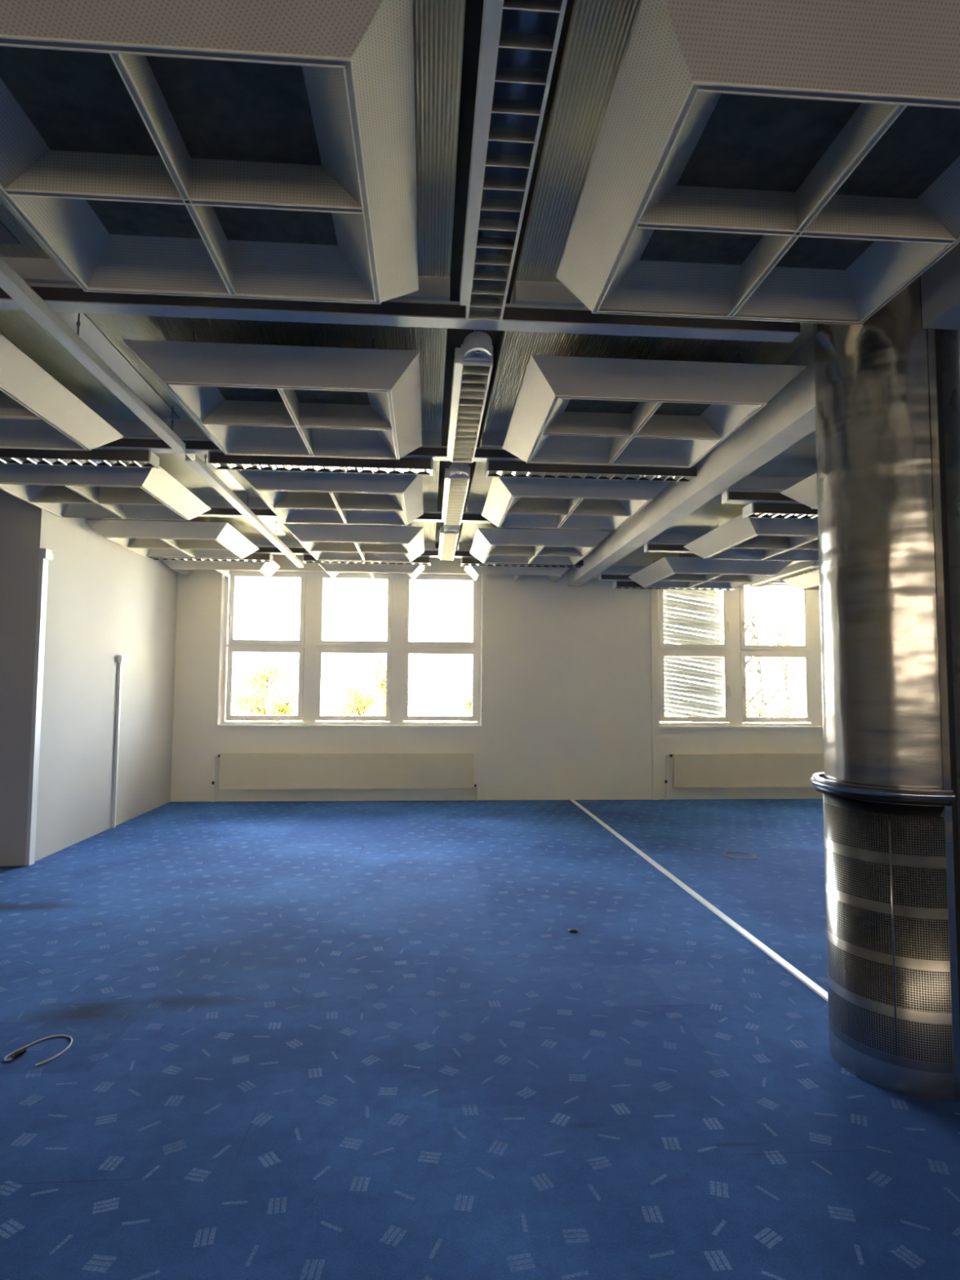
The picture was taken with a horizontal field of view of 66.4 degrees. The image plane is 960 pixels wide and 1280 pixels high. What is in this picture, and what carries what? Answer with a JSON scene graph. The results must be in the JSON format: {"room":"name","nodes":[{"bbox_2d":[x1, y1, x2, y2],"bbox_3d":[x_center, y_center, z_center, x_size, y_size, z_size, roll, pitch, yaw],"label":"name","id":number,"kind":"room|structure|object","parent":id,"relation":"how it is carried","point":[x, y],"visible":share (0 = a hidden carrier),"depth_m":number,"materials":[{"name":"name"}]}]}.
{"room":"empty office","nodes":[
{"label":"empty office","id":0,"kind":"room"},
{"bbox_2d":[0,489,177,866],"bbox_3d":[-5.891,0.246,7.280,4.490,3.200,3.249,1,-4,-4],"label":"wall","id":1,"kind":"structure","parent":0,"point":[105,599],"depth_m":6.57,"materials":[{"name":"white paint"}]},
{"bbox_2d":[25,548,53,866],"bbox_3d":[-3.518,0.518,5.877,0.050,2.500,0.160,1,-4,-4],"label":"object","id":2,"kind":"object","parent":1,"relation":"attached to","point":[46,555],"visible":1,"depth_m":5.82,"materials":[{"name":"white plastic"}]},
{"bbox_2d":[111,654,125,827],"bbox_3d":[-3.628,1.009,7.361,0.052,1.715,0.105,1,-4,-4],"label":"cable trunking","id":3,"kind":"object","parent":1,"relation":"attached to","point":[121,659],"visible":1,"depth_m":7.35,"materials":[{"name":"white plastic"}]},
{"bbox_2d":[0,799,959,1279],"bbox_3d":[0.615,1.642,1.669,16.900,0.250,15.850,1,-4,-4],"label":"floor","id":4,"kind":"structure","parent":0,"point":[312,1040],"depth_m":2.74,"materials":[{"name":"blue carpet"}]},
{"bbox_2d":[4,1034,72,1066],"bbox_3d":[-1.679,1.572,2.831,0.185,0.015,0.223,-1,-4,14],"label":"cable loop","id":5,"kind":"object","parent":4,"relation":"on","point":[22,1051],"visible":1,"depth_m":2.80,"materials":[{"name":"white plastic"}]},
{"bbox_2d":[568,928,577,933],"bbox_3d":[0.538,1.683,4.254,0.054,0.010,0.054,1,-4,-4],"label":"outlet","id":6,"kind":"object","parent":4,"relation":"on","point":[571,930],"visible":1,"depth_m":4.24,"materials":[{"name":"black plastic"}]},
{"bbox_2d":[569,799,827,1001],"bbox_3d":[1.383,1.813,6.144,0.040,0.012,6.280,1,-4,-4],"label":"strip","id":7,"kind":"object","parent":4,"relation":"on","point":[815,988],"visible":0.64,"depth_m":4.43,"materials":[{"name":"white plastic"}]},
{"bbox_2d":[723,851,756,859],"bbox_3d":[2.203,1.827,6.217,0.268,0.005,0.268,1,-4,-4],"label":"lid","id":8,"kind":"object","parent":4,"relation":"on","point":[724,854],"visible":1,"depth_m":6.20,"materials":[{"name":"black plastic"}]},
{"bbox_2d":[810,275,959,1102],"bbox_3d":[1.579,0.065,2.863,0.558,3.068,0.558,-2,-4,31],"label":"column","id":9,"kind":"structure","parent":4,"relation":"on","point":[887,386],"depth_m":2.67,"materials":[{"name":"silver metal"}]},
{"bbox_2d":[0,0,959,578],"bbox_3d":[0.635,-1.648,1.888,16.900,0.855,15.850,1,-4,-4],"label":"ceiling","id":10,"kind":"structure","parent":0,"point":[595,36],"depth_m":3.38,"materials":[{"name":"grey concrete"}]},
{"bbox_2d":[0,220,20,244],"bbox_3d":[-1.745,-1.544,2.046,0.124,0.010,1.440,1,-4,-4],"label":"cover plate","id":11,"kind":"object","parent":10,"relation":"attached to","point":[6,237],"visible":1,"depth_m":2.72,"materials":[{"name":"grey metal"}]},
{"bbox_2d":[0,334,124,450],"bbox_3d":[-2.757,-1.296,3.765,1.296,0.297,1.296,1,-4,-4],"label":"ceiling baffle","id":12,"kind":"structure","parent":10,"relation":"hanging from","point":[37,411],"depth_m":3.85,"materials":[{"name":"silver metal"}]},
{"bbox_2d":[0,448,159,468],"bbox_3d":[-2.831,-1.260,4.722,1.444,0.236,0.150,1,-4,-4],"label":"light","id":13,"kind":"object","parent":10,"relation":"hanging from","point":[95,457],"visible":0.98,"depth_m":4.68,"materials":[{"name":"silver metal"}]},
{"bbox_2d":[0,256,185,451],"bbox_3d":[-1.723,-1.410,2.581,0.066,0.209,4.000,1,-4,-4],"label":"rail","id":14,"kind":"object","parent":10,"relation":"hanging from","point":[11,282],"visible":0.92,"depth_m":3.21,"materials":[{"name":"silver metal"}]},
{"bbox_2d":[0,463,211,520],"bbox_3d":[-2.886,-1.177,5.557,1.296,0.297,1.296,1,-4,-4],"label":"ceiling baffle","id":15,"kind":"structure","parent":10,"relation":"hanging from","point":[69,491],"depth_m":5.50,"materials":[{"name":"silver metal"}]},
{"bbox_2d":[56,312,180,418],"bbox_3d":[-1.874,-1.426,3.838,0.124,0.010,1.440,1,-4,-4],"label":"cover plate","id":16,"kind":"object","parent":10,"relation":"attached to","point":[90,333],"visible":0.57,"depth_m":3.77,"materials":[{"name":"grey metal"}]},
{"bbox_2d":[85,516,259,558],"bbox_3d":[-3.015,-1.059,7.348,1.296,0.297,1.296,1,-4,-4],"label":"ceiling baffle","id":17,"kind":"structure","parent":10,"relation":"hanging from","point":[157,539],"depth_m":6.99,"materials":[{"name":"silver metal"}]},
{"bbox_2d":[0,0,418,304],"bbox_3d":[-0.833,-1.394,2.102,1.296,0.297,1.296,1,-4,-4],"label":"ceiling baffle","id":18,"kind":"structure","parent":10,"relation":"hanging from","point":[263,149],"depth_m":2.00,"materials":[{"name":"silver metal"}]},
{"bbox_2d":[149,553,273,562],"bbox_3d":[-3.089,-1.018,8.305,1.444,0.236,0.150,1,-4,-4],"label":"light","id":19,"kind":"object","parent":10,"relation":"hanging from","point":[251,557],"visible":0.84,"depth_m":8.28,"materials":[{"name":"silver metal"}]},
{"bbox_2d":[160,553,280,577],"bbox_3d":[-3.123,-0.961,8.837,1.296,0.297,0.688,1,-4,-4],"label":"ceiling baffle","id":20,"kind":"structure","parent":10,"relation":"hanging from","point":[184,567],"depth_m":8.60,"materials":[{"name":"silver metal"}]},
{"bbox_2d":[195,453,249,494],"bbox_3d":[-2.003,-1.308,5.629,0.124,0.010,1.440,1,-4,-4],"label":"cover plate","id":21,"kind":"object","parent":10,"relation":"attached to","point":[225,476],"visible":0.5,"depth_m":5.88,"materials":[{"name":"grey metal"}]},
{"bbox_2d":[185,453,303,567],"bbox_3d":[-2.031,-1.127,6.861,0.066,0.209,4.200,1,-4,-4],"label":"rail","id":22,"kind":"object","parent":10,"relation":"hanging from","point":[198,465],"visible":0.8,"depth_m":5.92,"materials":[{"name":"silver metal"}]},
{"bbox_2d":[122,330,422,459],"bbox_3d":[-0.962,-1.276,3.893,1.296,0.297,1.296,1,-4,-4],"label":"ceiling baffle","id":23,"kind":"structure","parent":10,"relation":"hanging from","point":[246,399],"depth_m":3.69,"materials":[{"name":"silver metal"}]},
{"bbox_2d":[259,518,288,537],"bbox_3d":[-2.132,-1.190,7.420,0.124,0.010,1.440,1,-4,-4],"label":"cover plate","id":24,"kind":"object","parent":10,"relation":"attached to","point":[270,523],"visible":0.5,"depth_m":7.63,"materials":[{"name":"grey metal"}]},
{"bbox_2d":[93,435,524,462],"bbox_3d":[-2.146,-1.252,4.701,6.760,0.074,0.084,1,-4,-4],"label":"carrier","id":25,"kind":"object","parent":10,"relation":"attached to","point":[157,445],"visible":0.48,"depth_m":4.71,"materials":[{"name":"grey metal"}]},
{"bbox_2d":[207,452,432,475],"bbox_3d":[-1.036,-1.240,4.850,1.444,0.236,0.150,1,-4,-4],"label":"light","id":26,"kind":"object","parent":10,"relation":"hanging from","point":[411,466],"visible":0.98,"depth_m":4.80,"materials":[{"name":"silver metal"}]},
{"bbox_2d":[236,470,423,525],"bbox_3d":[-1.091,-1.158,5.685,1.296,0.297,1.296,1,-4,-4],"label":"ceiling baffle","id":27,"kind":"structure","parent":10,"relation":"hanging from","point":[295,497],"depth_m":5.63,"materials":[{"name":"silver metal"}]},
{"bbox_2d":[196,506,492,523],"bbox_3d":[-1.223,-1.122,6.567,4.650,0.074,0.084,1,-4,-4],"label":"carrier","id":28,"kind":"object","parent":10,"relation":"attached to","point":[224,512],"visible":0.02,"depth_m":6.50,"materials":[{"name":"white metal"}]},
{"bbox_2d":[284,523,424,561],"bbox_3d":[-1.220,-1.039,7.476,1.296,0.297,1.296,1,-4,-4],"label":"ceiling baffle","id":29,"kind":"structure","parent":10,"relation":"hanging from","point":[322,542],"depth_m":6.99,"materials":[{"name":"silver metal"}]},
{"bbox_2d":[252,546,475,558],"bbox_3d":[-1.352,-1.003,8.359,4.650,0.074,0.084,1,-4,-4],"label":"carrier","id":30,"kind":"object","parent":10,"relation":"attached to","point":[263,549],"visible":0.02,"depth_m":8.30,"materials":[{"name":"white metal"}]},
{"bbox_2d":[302,554,430,565],"bbox_3d":[-1.294,-0.998,8.433,1.444,0.236,0.150,1,-4,-4],"label":"light","id":31,"kind":"object","parent":10,"relation":"hanging from","point":[306,558],"visible":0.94,"depth_m":8.40,"materials":[{"name":"silver metal"}]},
{"bbox_2d":[318,563,424,579],"bbox_3d":[-1.327,-0.941,8.965,1.296,0.297,0.688,1,-4,-4],"label":"ceiling baffle","id":32,"kind":"structure","parent":10,"relation":"hanging from","point":[332,570],"depth_m":8.72,"materials":[{"name":"silver metal"}]},
{"bbox_2d":[0,282,800,342],"bbox_3d":[-2.017,-1.370,2.909,6.760,0.074,0.084,1,-4,-4],"label":"ceiling beam","id":33,"kind":"structure","parent":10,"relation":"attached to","point":[61,298],"depth_m":3.00,"materials":[{"name":"grey metal"}]},
{"bbox_2d":[438,524,458,560],"bbox_3d":[-0.330,-1.123,7.506,0.170,0.350,1.560,1,-4,-4],"label":"light","id":34,"kind":"object","parent":10,"relation":"hanging from","point":[449,534],"visible":0.94,"depth_m":7.24,"materials":[{"name":"grey"}]},
{"bbox_2d":[441,462,470,524],"bbox_3d":[-0.200,-1.241,5.714,0.170,0.350,1.560,1,-4,-4],"label":"light","id":35,"kind":"object","parent":10,"relation":"hanging from","point":[456,479],"visible":0.94,"depth_m":5.44,"materials":[{"name":"grey metal"}]},
{"bbox_2d":[447,329,493,462],"bbox_3d":[-0.071,-1.359,3.923,0.170,0.350,1.560,1,-4,-4],"label":"light","id":36,"kind":"object","parent":10,"relation":"hanging from","point":[473,361],"visible":0.98,"depth_m":3.65,"materials":[{"name":"grey metal"}]},
{"bbox_2d":[459,0,567,320],"bbox_3d":[0.059,-1.479,2.111,0.170,0.350,1.560,1,-4,-4],"label":"light","id":37,"kind":"object","parent":10,"relation":"hanging from","point":[519,42],"visible":1,"depth_m":1.94,"materials":[{"name":"grey metal"}]},
{"bbox_2d":[464,565,569,582],"bbox_3d":[0.468,-0.921,9.093,1.296,0.297,0.688,1,-4,-4],"label":"ceiling baffle","id":38,"kind":"structure","parent":10,"relation":"hanging from","point":[475,572],"depth_m":8.85,"materials":[{"name":"silver metal"}]},
{"bbox_2d":[460,557,583,568],"bbox_3d":[0.501,-0.978,8.561,1.444,0.236,0.150,1,-4,-4],"label":"light","id":39,"kind":"object","parent":10,"relation":"attached to","point":[464,561],"visible":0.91,"depth_m":8.53,"materials":[{"name":"silver metal"}]},
{"bbox_2d":[469,527,613,564],"bbox_3d":[0.575,-1.020,7.604,1.296,0.297,1.296,1,-4,-4],"label":"ceiling baffle","id":40,"kind":"structure","parent":10,"relation":"hanging from","point":[490,545],"depth_m":7.12,"materials":[{"name":"silver metal"}]},
{"bbox_2d":[481,476,671,529],"bbox_3d":[0.704,-1.138,5.813,1.296,0.297,1.296,1,-4,-4],"label":"ceiling baffle","id":41,"kind":"structure","parent":10,"relation":"hanging from","point":[510,502],"depth_m":5.76,"materials":[{"name":"silver metal"}]},
{"bbox_2d":[484,460,696,482],"bbox_3d":[0.760,-1.221,4.978,1.444,0.236,0.150,1,-4,-4],"label":"light","id":42,"kind":"object","parent":10,"relation":"attached to","point":[492,468],"visible":0.96,"depth_m":4.92,"materials":[{"name":"silver metal"}]},
{"bbox_2d":[502,346,807,467],"bbox_3d":[0.833,-1.256,4.021,1.296,0.297,1.296,1,-4,-4],"label":"ceiling baffle","id":43,"kind":"structure","parent":10,"relation":"hanging from","point":[571,410],"depth_m":3.82,"materials":[{"name":"silver metal"}]},
{"bbox_2d":[644,542,693,553],"bbox_3d":[3.722,-0.826,6.904,4.412,0.078,0.088,1,-4,-4],"label":"carrier","id":44,"kind":"object","parent":10,"relation":"attached to","point":[648,547],"visible":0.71,"depth_m":6.72,"materials":[{"name":"white metal"}]},
{"bbox_2d":[612,581,736,591],"bbox_3d":[2.295,-0.719,8.673,1.444,0.236,0.150,1,-4,-4],"label":"light","id":45,"kind":"object","parent":10,"relation":"hanging from","point":[616,584],"visible":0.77,"depth_m":8.64,"materials":[{"name":"silver metal"}]},
{"bbox_2d":[567,336,815,586],"bbox_3d":[1.443,-1.236,6.375,0.165,0.672,6.299,1,-4,-4],"label":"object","id":46,"kind":"structure","parent":10,"relation":"attached to","point":[787,418],"depth_m":4.52,"materials":[{"name":"paint"}]},
{"bbox_2d":[598,573,787,583],"bbox_3d":[3.592,-0.707,8.695,4.412,0.078,0.088,1,-4,-4],"label":"carrier","id":47,"kind":"object","parent":10,"relation":"attached to","point":[602,576],"visible":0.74,"depth_m":8.52,"materials":[{"name":"grey metal"}]},
{"bbox_2d":[628,552,793,588],"bbox_3d":[2.369,-0.760,7.716,1.296,0.297,1.296,1,-4,-4],"label":"ceiling baffle","id":48,"kind":"structure","parent":10,"relation":"hanging from","point":[679,571],"depth_m":7.28,"materials":[{"name":"silver metal"}]},
{"bbox_2d":[683,513,818,561],"bbox_3d":[2.498,-0.879,5.925,1.296,0.297,1.296,1,-4,-4],"label":"ceiling baffle","id":49,"kind":"structure","parent":10,"relation":"hanging from","point":[740,538],"depth_m":5.89,"materials":[{"name":"silver metal"}]},
{"bbox_2d":[555,0,959,324],"bbox_3d":[0.901,-1.380,2.160,1.164,0.297,1.164,1,-4,-4],"label":"ceiling baffle","id":50,"kind":"structure","parent":10,"relation":"hanging from","point":[791,161],"depth_m":2.06,"materials":[{"name":"silver metal"}]},
{"bbox_2d":[721,489,803,504],"bbox_3d":[3.851,-0.944,5.112,4.412,0.078,0.088,1,-4,-4],"label":"carrier","id":51,"kind":"object","parent":10,"relation":"attached to","point":[728,496],"visible":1,"depth_m":4.93,"materials":[{"name":"white metal"}]},
{"bbox_2d":[742,502,817,519],"bbox_3d":[2.554,-0.961,5.090,1.444,0.236,0.150,1,-4,-4],"label":"light","id":52,"kind":"object","parent":10,"relation":"hanging from","point":[760,510],"visible":0.31,"depth_m":4.99,"materials":[{"name":"silver metal"}]},
{"bbox_2d":[750,560,818,586],"bbox_3d":[3.252,-0.840,7.765,0.170,0.350,1.560,1,-4,-4],"label":"light","id":53,"kind":"object","parent":10,"relation":"hanging from","point":[802,567],"visible":0.74,"depth_m":7.59,"materials":[{"name":"grey"}]},
{"bbox_2d":[780,472,817,509],"bbox_3d":[2.627,-0.997,4.133,1.296,0.297,1.296,1,-4,-4],"label":"ceiling baffle","id":54,"kind":"structure","parent":10,"relation":"hanging from","point":[805,491],"depth_m":4.53,"materials":[{"name":"silver metal"}]},
{"bbox_2d":[783,569,819,590],"bbox_3d":[4.164,-0.741,7.845,1.296,0.297,1.296,1,-4,-4],"label":"ceiling baffle","id":55,"kind":"structure","parent":10,"relation":"hanging from","point":[811,580],"depth_m":8.08,"materials":[{"name":"silver metal"}]},
{"bbox_2d":[920,242,959,329],"bbox_3d":[2.011,-1.756,-1.504,0.165,0.672,8.486,1,-4,-4],"label":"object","id":56,"kind":"structure","parent":10,"relation":"attached to","point":[940,283],"depth_m":2.60,"materials":[{"name":"paint"}]},
{"bbox_2d":[170,548,823,801],"bbox_3d":[0.070,0.331,9.508,16.900,3.400,0.340,1,-4,-4],"label":"wall","id":57,"kind":"structure","parent":0,"point":[567,682],"depth_m":9.35,"materials":[{"name":"beige paint"}]},
{"bbox_2d":[211,753,477,802],"bbox_3d":[-1.652,1.699,9.073,3.250,0.590,0.100,1,-4,-4],"label":"panel radiator","id":58,"kind":"object","parent":57,"relation":"attached to","point":[237,771],"visible":1,"depth_m":9.03,"materials":[{"name":"beige metal"}]},
{"bbox_2d":[213,571,484,728],"bbox_3d":[-1.610,0.121,9.328,3.328,1.965,0.254,1,-4,-4],"label":"window","id":59,"kind":"structure","parent":57,"relation":"in","point":[310,647],"depth_m":9.34,"materials":[{"name":"paint"}]},
{"bbox_2d":[650,589,658,799],"bbox_3d":[2.251,0.677,9.454,0.080,2.730,0.035,1,-4,-4],"label":"trim","id":60,"kind":"structure","parent":57,"relation":"attached to","point":[654,636],"depth_m":9.44,"materials":[{"name":"beige paint"}]},
{"bbox_2d":[657,583,822,728],"bbox_3d":[3.937,0.182,9.723,3.330,1.965,0.254,1,-4,-4],"label":"window","id":61,"kind":"structure","parent":57,"relation":"in","point":[734,651],"depth_m":9.71,"materials":[{"name":"paint"}]},
{"bbox_2d":[663,589,726,722],"bbox_3d":[2.898,0.111,9.958,0.960,2.164,0.080,1,-4,-4],"label":"blind","id":62,"kind":"object","parent":61,"relation":"attached to","point":[677,620],"visible":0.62,"depth_m":9.95,"materials":[{"name":"white plastic"}]},
{"bbox_2d":[664,753,824,799],"bbox_3d":[3.950,1.761,9.472,3.196,0.590,0.100,1,-4,-4],"label":"panel radiator","id":63,"kind":"object","parent":57,"relation":"attached to","point":[689,770],"visible":0.59,"depth_m":9.39,"materials":[{"name":"beige metal"}]},
{"label":"outside","id":64,"kind":"structure","parent":0,"visible":0},
{"bbox_2d":[232,702,804,723],"bbox_3d":[-9.737,14.777,134.222,240.000,1.000,249.490,1,-4,-4],"label":"ground","id":65,"kind":"structure","parent":64,"point":[421,709],"depth_m":179.89,"materials":[{"name":"white"}]},
{"bbox_2d":[226,692,249,721],"bbox_3d":[-6.659,3.187,16.382,2.755,6.561,3.415,-1,-4,26],"label":"autumn tree","id":66,"kind":"object","parent":65,"relation":"on","point":[240,701],"visible":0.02,"depth_m":17.09,"materials":[{"name":"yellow plant"}]},
{"bbox_2d":[230,658,297,721],"bbox_3d":[-5.654,3.563,18.907,2.655,6.170,2.196,1,-4,-4],"label":"autumn tree","id":67,"kind":"object","parent":65,"relation":"on","point":[264,677],"visible":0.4,"depth_m":18.91,"materials":[{"name":"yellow plant"}]},
{"bbox_2d":[318,677,386,721],"bbox_3d":[-3.726,4.016,22.522,2.062,5.747,3.093,3,-5,-34],"label":"autumn tree","id":68,"kind":"object","parent":65,"relation":"on","point":[356,699],"visible":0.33,"depth_m":22.37,"materials":[{"name":"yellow plant"}]},
{"bbox_2d":[292,673,420,721],"bbox_3d":[-9.945,6.109,61.175,9.800,6.600,8.800,1,-4,-4],"label":"building","id":69,"kind":"structure","parent":65,"relation":"on","point":[331,683],"depth_m":58.77,"materials":[{"name":"white"}]},
{"bbox_2d":[355,653,426,721],"bbox_3d":[-3.749,3.789,28.014,2.624,6.935,2.644,4,-5,-41],"label":"autumn tree","id":70,"kind":"object","parent":65,"relation":"on","point":[381,680],"visible":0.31,"depth_m":27.95,"materials":[{"name":"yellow plant"}]},
{"bbox_2d":[457,684,476,721],"bbox_3d":[-0.241,4.111,22.129,1.620,5.549,2.157,2,-4,-25],"label":"autumn tree","id":71,"kind":"object","parent":65,"relation":"on","point":[468,704],"visible":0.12,"depth_m":22.03,"materials":[{"name":"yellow plant"}]},
{"bbox_2d":[715,608,781,723],"bbox_3d":[5.054,2.874,14.111,1.590,7.023,1.436,4,-5,-44],"label":"autumn tree","id":72,"kind":"object","parent":65,"relation":"on","point":[750,642],"visible":0.18,"depth_m":14.16,"materials":[{"name":"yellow plant"}]},
{"bbox_2d":[744,600,802,723],"bbox_3d":[6.335,2.815,15.771,1.838,7.373,1.486,2,-4,-21],"label":"autumn tree","id":73,"kind":"object","parent":65,"relation":"on","point":[758,634],"visible":0.3,"depth_m":15.77,"materials":[{"name":"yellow plant"}]},
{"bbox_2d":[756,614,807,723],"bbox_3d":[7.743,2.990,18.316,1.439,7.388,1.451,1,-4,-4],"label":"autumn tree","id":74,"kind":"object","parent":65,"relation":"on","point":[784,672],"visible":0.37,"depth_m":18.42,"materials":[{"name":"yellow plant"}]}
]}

